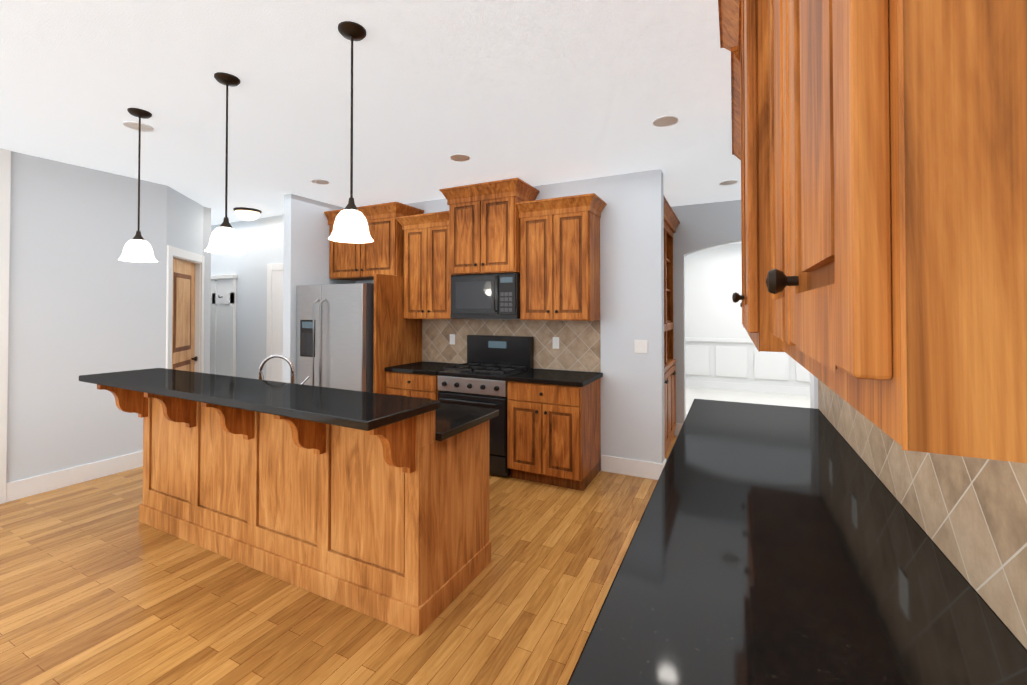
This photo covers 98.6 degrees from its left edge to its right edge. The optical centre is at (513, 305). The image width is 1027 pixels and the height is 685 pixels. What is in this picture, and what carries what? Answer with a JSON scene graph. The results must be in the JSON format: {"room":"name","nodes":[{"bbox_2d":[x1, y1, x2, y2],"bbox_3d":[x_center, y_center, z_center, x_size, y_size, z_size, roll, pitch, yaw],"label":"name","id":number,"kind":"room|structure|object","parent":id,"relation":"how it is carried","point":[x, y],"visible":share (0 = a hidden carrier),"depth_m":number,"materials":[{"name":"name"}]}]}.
{"room":"kitchen","nodes":[
{"label":"kitchen","id":0,"kind":"room"},
{"bbox_2d":[6,151,166,482],"bbox_3d":[-4.877,0.144,1.984,0.140,2.800,5.700,0,-1,26],"label":"wall","id":1,"kind":"structure","parent":0,"point":[83,300],"depth_m":3.89,"materials":[{"name":"white paint"}]},
{"bbox_2d":[0,148,10,503],"bbox_3d":[-4.053,0.162,3.458,0.020,2.800,0.135,0,-1,26],"label":"door frame","id":2,"kind":"structure","parent":1,"relation":"attached to","point":[5,172],"depth_m":3.49,"materials":[{"name":"white wood"}]},
{"bbox_2d":[6,451,142,501],"bbox_3d":[-4.809,1.468,1.928,0.016,0.150,5.690,0,-1,26],"label":"baseboard","id":3,"kind":"structure","parent":1,"relation":"attached to","point":[28,487],"depth_m":3.85,"materials":[{"name":"white"}]},
{"bbox_2d":[165,186,202,366],"bbox_3d":[-3.726,0.181,4.930,0.120,2.800,0.920,0,-1,-16],"label":"wall","id":4,"kind":"structure","parent":0,"point":[184,222],"depth_m":4.91,"materials":[{"name":"white paint"}]},
{"bbox_2d":[172,258,197,371],"bbox_3d":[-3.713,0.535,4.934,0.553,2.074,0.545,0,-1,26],"label":"pantry door","id":5,"kind":"structure","parent":4,"relation":"in","point":[183,328],"depth_m":4.95,"materials":[{"name":"wood"}]},
{"bbox_2d":[165,245,204,372],"bbox_3d":[-3.716,0.488,4.929,0.141,2.191,0.916,0,-1,-16],"label":"door frame","id":6,"kind":"structure","parent":4,"relation":"attached to","point":[198,260],"depth_m":5.25,"materials":[{"name":"white wood"}]},
{"bbox_2d":[203,207,210,373],"bbox_3d":[-6.127,0.202,6.606,5.200,2.800,0.120,0,-1,26],"label":"wall","id":7,"kind":"structure","parent":0,"point":[207,231],"depth_m":5.47,"materials":[{"name":"white paint"}]},
{"bbox_2d":[211,215,283,379],"bbox_3d":[-5.160,0.207,7.000,6.580,2.800,0.130,0,-1,26],"label":"wall","id":8,"kind":"structure","parent":0,"point":[262,239],"depth_m":6.18,"materials":[{"name":"white paint"}]},
{"bbox_2d":[266,263,282,381],"bbox_3d":[-2.891,0.516,5.776,1.010,2.150,0.027,0,-1,26],"label":"hall door","id":9,"kind":"structure","parent":8,"relation":"in","point":[274,346],"depth_m":5.93,"materials":[{"name":"white wood"}]},
{"bbox_2d":[283,194,354,383],"bbox_3d":[-2.248,0.186,5.332,0.120,2.800,1.080,0,-1,26],"label":"wall","id":10,"kind":"structure","parent":0,"point":[306,246],"depth_m":4.93,"materials":[{"name":"white paint"}]},
{"bbox_2d":[0,435,677,684],"bbox_3d":[-3.274,1.601,3.345,13.200,0.080,10.000,0,-1,26],"label":"floor","id":11,"kind":"structure","parent":0,"point":[100,584],"depth_m":2.27,"materials":[{"name":"brown wood"}]},
{"bbox_2d":[210,274,236,376],"bbox_3d":[-4.491,0.579,6.354,0.990,2.040,0.417,0,-1,26],"label":"hall tree","id":12,"kind":"object","parent":11,"relation":"on","point":[223,326],"visible":0.4,"depth_m":6.42,"materials":[{"name":"white wood"}]},
{"bbox_2d":[97,375,494,635],"bbox_3d":[-1.474,1.039,2.822,2.525,1.030,0.945,0,-1,26],"label":"kitchen island","id":13,"kind":"object","parent":11,"relation":"on","point":[374,505],"depth_m":2.42,"materials":[{"name":"brown wood"}]},
{"bbox_2d":[79,368,446,431],"bbox_3d":[-1.689,0.502,2.637,2.749,0.040,0.537,0,-1,26],"label":"island countertop","id":14,"kind":"structure","parent":13,"relation":"on","point":[359,411],"depth_m":2.34,"materials":[{"name":"black stone"}]},
{"bbox_2d":[439,409,498,443],"bbox_3d":[-1.369,0.667,3.032,2.560,0.040,0.603,0,-1,26],"label":"island countertop","id":15,"kind":"structure","parent":13,"relation":"on","point":[478,420],"depth_m":2.41,"materials":[{"name":"black stone"}]},
{"bbox_2d":[259,354,309,384],"bbox_3d":[-1.696,0.507,3.269,0.307,0.285,0.206,0,-1,26],"label":"island faucet","id":16,"kind":"object","parent":15,"relation":"on","point":[265,360],"visible":0.58,"depth_m":3.26,"materials":[{"name":"silver metal"}]},
{"bbox_2d":[296,283,373,392],"bbox_3d":[-1.782,0.682,4.989,0.985,1.800,0.907,0,-1,26],"label":"refrigerator","id":17,"kind":"object","parent":11,"relation":"on","point":[335,328],"visible":0.5,"depth_m":4.59,"materials":[{"name":"grey metal"}]},
{"bbox_2d":[373,274,421,393],"bbox_3d":[-1.248,0.632,4.832,0.036,1.896,0.747,0,-1,26],"label":"panel","id":18,"kind":"object","parent":11,"relation":"on","point":[397,338],"visible":0.38,"depth_m":4.70,"materials":[{"name":"brown wood"}]},
{"bbox_2d":[385,361,466,399],"bbox_3d":[-0.911,1.113,4.712,0.656,0.930,0.651,0,-1,26],"label":"base cabinet","id":19,"kind":"object","parent":11,"relation":"on","point":[417,380],"visible":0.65,"depth_m":4.47,"materials":[{"name":"brown wood"}]},
{"bbox_2d":[438,335,533,476],"bbox_3d":[-0.281,0.947,4.383,0.752,1.255,0.683,0,-1,26],"label":"gas range","id":20,"kind":"object","parent":11,"relation":"on","point":[492,363],"visible":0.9,"depth_m":4.21,"materials":[{"name":"black metal"}]},
{"bbox_2d":[506,368,602,490],"bbox_3d":[0.387,1.105,4.066,0.715,0.930,0.651,0,-1,26],"label":"base cabinet","id":21,"kind":"object","parent":11,"relation":"on","point":[554,427],"visible":1,"depth_m":3.83,"materials":[{"name":"brown wood"}]},
{"bbox_2d":[664,196,679,454],"bbox_3d":[1.500,0.280,4.855,0.489,2.600,1.398,0,-1,26],"label":"built-in hutch","id":22,"kind":"object","parent":11,"relation":"on","point":[671,222],"visible":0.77,"depth_m":5.02,"materials":[{"name":"brown wood"}]},
{"bbox_2d":[567,399,1026,684],"bbox_3d":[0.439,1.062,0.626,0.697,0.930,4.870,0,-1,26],"label":"countertop","id":23,"kind":"structure","parent":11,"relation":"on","point":[777,545],"depth_m":0.96,"materials":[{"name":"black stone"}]},
{"bbox_2d":[0,0,740,243],"bbox_3d":[-2.359,-1.273,4.657,13.700,0.100,13.100,0,-1,26],"label":"ceiling","id":24,"kind":"structure","parent":0,"point":[537,92],"depth_m":2.62,"materials":[{"name":"white paint"}]},
{"bbox_2d":[118,108,156,261],"bbox_3d":[-2.410,-0.765,2.844,0.194,0.960,0.194,0,-1,26],"label":"pendant lamp","id":25,"kind":"object","parent":24,"relation":"hanging from","point":[137,247],"visible":1,"depth_m":2.82,"materials":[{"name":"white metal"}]},
{"bbox_2d":[123,121,153,131],"bbox_3d":[-2.602,-1.239,3.069,0.164,0.006,0.164,0,-1,26],"label":"recessed light","id":26,"kind":"object","parent":24,"relation":"in","point":[135,126],"visible":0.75,"depth_m":3.06,"materials":[{"name":"white"}]},
{"bbox_2d":[205,72,245,253],"bbox_3d":[-1.577,-0.770,2.429,0.194,0.960,0.194,0,-1,26],"label":"pendant lamp","id":27,"kind":"object","parent":24,"relation":"hanging from","point":[225,238],"visible":1,"depth_m":2.40,"materials":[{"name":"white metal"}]},
{"bbox_2d":[233,207,261,220],"bbox_3d":[-3.384,-1.144,5.625,0.310,0.133,0.310,0,-1,26],"label":"light","id":28,"kind":"object","parent":24,"relation":"attached to","point":[247,214],"visible":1,"depth_m":5.53,"materials":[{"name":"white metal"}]},
{"bbox_2d":[311,179,328,183],"bbox_3d":[-1.916,-1.223,4.380,0.164,0.006,0.164,0,-1,26],"label":"recessed light","id":29,"kind":"object","parent":24,"relation":"in","point":[318,181],"visible":0.94,"depth_m":4.36,"materials":[{"name":"white"}]},
{"bbox_2d":[328,21,372,242],"bbox_3d":[-0.736,-0.776,2.010,0.194,0.960,0.194,0,-1,26],"label":"pendant lamp","id":30,"kind":"object","parent":24,"relation":"hanging from","point":[350,224],"visible":1,"depth_m":1.98,"materials":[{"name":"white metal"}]},
{"bbox_2d":[450,154,469,161],"bbox_3d":[-0.448,-1.231,3.694,0.164,0.006,0.164,0,-1,26],"label":"recessed light","id":31,"kind":"object","parent":24,"relation":"in","point":[459,157],"visible":1,"depth_m":3.68,"materials":[{"name":"white"}]},
{"bbox_2d":[653,116,677,126],"bbox_3d":[1.025,-1.240,2.983,0.164,0.006,0.164,0,-1,26],"label":"recessed light","id":32,"kind":"object","parent":24,"relation":"in","point":[663,121],"visible":1,"depth_m":2.98,"materials":[{"name":"white"}]},
{"bbox_2d":[719,180,737,184],"bbox_3d":[2.145,-1.222,4.413,0.164,0.006,0.164,0,-1,26],"label":"recessed light","id":33,"kind":"object","parent":24,"relation":"in","point":[729,182],"visible":0.96,"depth_m":4.39,"materials":[{"name":"white"}]},
{"bbox_2d":[355,169,664,463],"bbox_3d":[-0.311,0.180,4.881,3.750,2.800,0.160,0,-1,26],"label":"wall","id":34,"kind":"structure","parent":0,"point":[632,302],"depth_m":4.10,"materials":[{"name":"white paint"}]},
{"bbox_2d":[324,202,423,280],"bbox_3d":[-1.668,-0.711,5.207,1.158,0.790,0.481,0,-1,26],"label":"upper cabinet","id":35,"kind":"object","parent":34,"relation":"attached to","point":[382,252],"visible":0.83,"depth_m":4.96,"materials":[{"name":"brown wood"}]},
{"bbox_2d":[395,211,455,318],"bbox_3d":[-0.858,-0.405,4.838,0.784,1.110,0.414,0,-1,26],"label":"upper cabinet","id":36,"kind":"object","parent":34,"relation":"attached to","point":[427,285],"visible":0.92,"depth_m":4.71,"materials":[{"name":"brown wood"}]},
{"bbox_2d":[439,178,538,274],"bbox_3d":[-0.241,-0.740,4.484,0.880,0.860,0.504,0,-1,26],"label":"upper cabinet","id":37,"kind":"object","parent":34,"relation":"attached to","point":[484,228],"visible":0.98,"depth_m":4.29,"materials":[{"name":"brown wood"}]},
{"bbox_2d":[450,273,519,318],"bbox_3d":[-0.228,-0.084,4.502,0.752,0.438,0.445,0,-1,26],"label":"microwave","id":38,"kind":"object","parent":37,"relation":"attached to","point":[487,296],"visible":0.96,"depth_m":4.31,"materials":[{"name":"black metal"}]},
{"bbox_2d":[422,319,600,371],"bbox_3d":[-0.117,0.398,4.688,2.114,0.496,0.008,0,-1,26],"label":"backsplash","id":39,"kind":"structure","parent":34,"relation":"attached to","point":[579,346],"depth_m":4.51,"materials":[{"name":"tile"}]},
{"bbox_2d":[450,334,454,344],"bbox_3d":[-0.688,0.384,4.964,0.070,0.115,0.007,0,-1,26],"label":"electrical outlet plate","id":40,"kind":"object","parent":39,"relation":"attached to","point":[452,336],"depth_m":4.96,"materials":[{"name":"white plastic"}]},
{"bbox_2d":[553,337,558,348],"bbox_3d":[0.422,0.377,4.411,0.070,0.115,0.007,0,-1,26],"label":"electrical outlet plate","id":41,"kind":"object","parent":39,"relation":"attached to","point":[555,341],"depth_m":4.41,"materials":[{"name":"white plastic"}]},
{"bbox_2d":[516,193,606,320],"bbox_3d":[0.428,-0.413,4.197,0.818,1.110,0.414,0,-1,26],"label":"upper cabinet","id":42,"kind":"object","parent":34,"relation":"attached to","point":[559,258],"visible":1,"depth_m":4.05,"materials":[{"name":"brown wood"}]},
{"bbox_2d":[601,455,661,479],"bbox_3d":[1.082,1.495,4.073,0.550,0.150,0.016,0,-1,26],"label":"baseboard","id":43,"kind":"structure","parent":34,"relation":"attached to","point":[635,468],"depth_m":4.06,"materials":[{"name":"white"}]},
{"bbox_2d":[634,340,647,352],"bbox_3d":[1.168,0.380,4.046,0.120,0.120,0.010,0,-1,26],"label":"switch plate","id":44,"kind":"object","parent":34,"relation":"attached to","point":[640,346],"visible":1,"depth_m":4.05,"materials":[{"name":"white plastic"}]},
{"bbox_2d":[671,200,740,423],"bbox_3d":[2.875,0.182,5.043,3.030,2.800,0.150,0,-1,26],"label":"wall","id":45,"kind":"structure","parent":0,"point":[704,226],"depth_m":5.36,"materials":[{"name":"white paint"}]},
{"bbox_2d":[674,423,682,435],"bbox_3d":[1.845,1.512,5.447,0.490,0.150,0.016,0,-1,26],"label":"baseboard","id":46,"kind":"structure","parent":45,"relation":"attached to","point":[677,429],"depth_m":5.37,"materials":[{"name":"white"}]},
{"bbox_2d":[685,387,809,415],"bbox_3d":[4.212,1.644,6.934,3.800,0.084,3.100,0,-1,26],"label":"floor","id":47,"kind":"structure","parent":0,"point":[691,394],"depth_m":7.71,"materials":[{"name":"white"}]},
{"bbox_2d":[685,243,809,387],"bbox_3d":[4.840,0.221,8.147,3.780,2.800,0.120,0,-1,26],"label":"wall","id":48,"kind":"structure","parent":0,"point":[713,279],"depth_m":8.53,"materials":[{"name":"white paint"}]},
{"bbox_2d":[685,380,809,395],"bbox_3d":[4.810,1.545,8.070,3.540,0.150,0.016,0,-1,26],"label":"baseboard","id":49,"kind":"structure","parent":48,"relation":"attached to","point":[789,390],"depth_m":8.26,"materials":[{"name":"white"}]},
{"bbox_2d":[685,337,809,381],"bbox_3d":[4.987,0.994,7.964,3.924,0.730,0.028,0,-1,26],"label":"trim","id":50,"kind":"structure","parent":48,"relation":"attached to","point":[731,361],"depth_m":8.32,"materials":[{"name":"white wood"}]},
{"bbox_2d":[814,376,817,408],"bbox_3d":[0.509,0.117,-0.168,0.140,2.800,6.650,0,-1,26],"label":"wall","id":51,"kind":"structure","parent":0,"point":[815,393],"depth_m":2.79,"materials":[{"name":"white paint"}]},
{"bbox_2d":[731,46,741,306],"bbox_3d":[1.353,-0.451,2.215,0.461,1.125,1.292,0,-1,26],"label":"upper cabinet","id":52,"kind":"object","parent":51,"relation":"attached to","point":[735,107],"visible":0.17,"depth_m":2.15,"materials":[{"name":"brown wood"}]},
{"bbox_2d":[718,0,783,351],"bbox_3d":[0.878,-0.509,1.307,0.501,1.232,1.042,0,-1,26],"label":"upper cabinet","id":53,"kind":"object","parent":51,"relation":"attached to","point":[743,25],"visible":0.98,"depth_m":0.99,"materials":[{"name":"brown wood"}]},
{"bbox_2d":[810,373,813,407],"bbox_3d":[1.996,0.154,2.817,0.180,2.800,0.020,0,-1,26],"label":"door frame","id":54,"kind":"structure","parent":51,"relation":"attached to","point":[811,390],"depth_m":2.84,"materials":[{"name":"white"}]},
{"bbox_2d":[766,0,1026,462],"bbox_3d":[0.523,-0.473,0.547,0.463,1.122,0.918,0,-1,26],"label":"upper cabinet","id":55,"kind":"object","parent":51,"relation":"attached to","point":[896,281],"visible":1,"depth_m":0.26,"materials":[{"name":"brown wood"}]},
{"bbox_2d":[818,379,1026,648],"bbox_3d":[0.750,0.344,0.480,0.008,0.498,4.870,0,-1,26],"label":"backsplash","id":56,"kind":"structure","parent":51,"relation":"attached to","point":[968,515],"depth_m":0.96,"materials":[{"name":"tile"}]}
]}

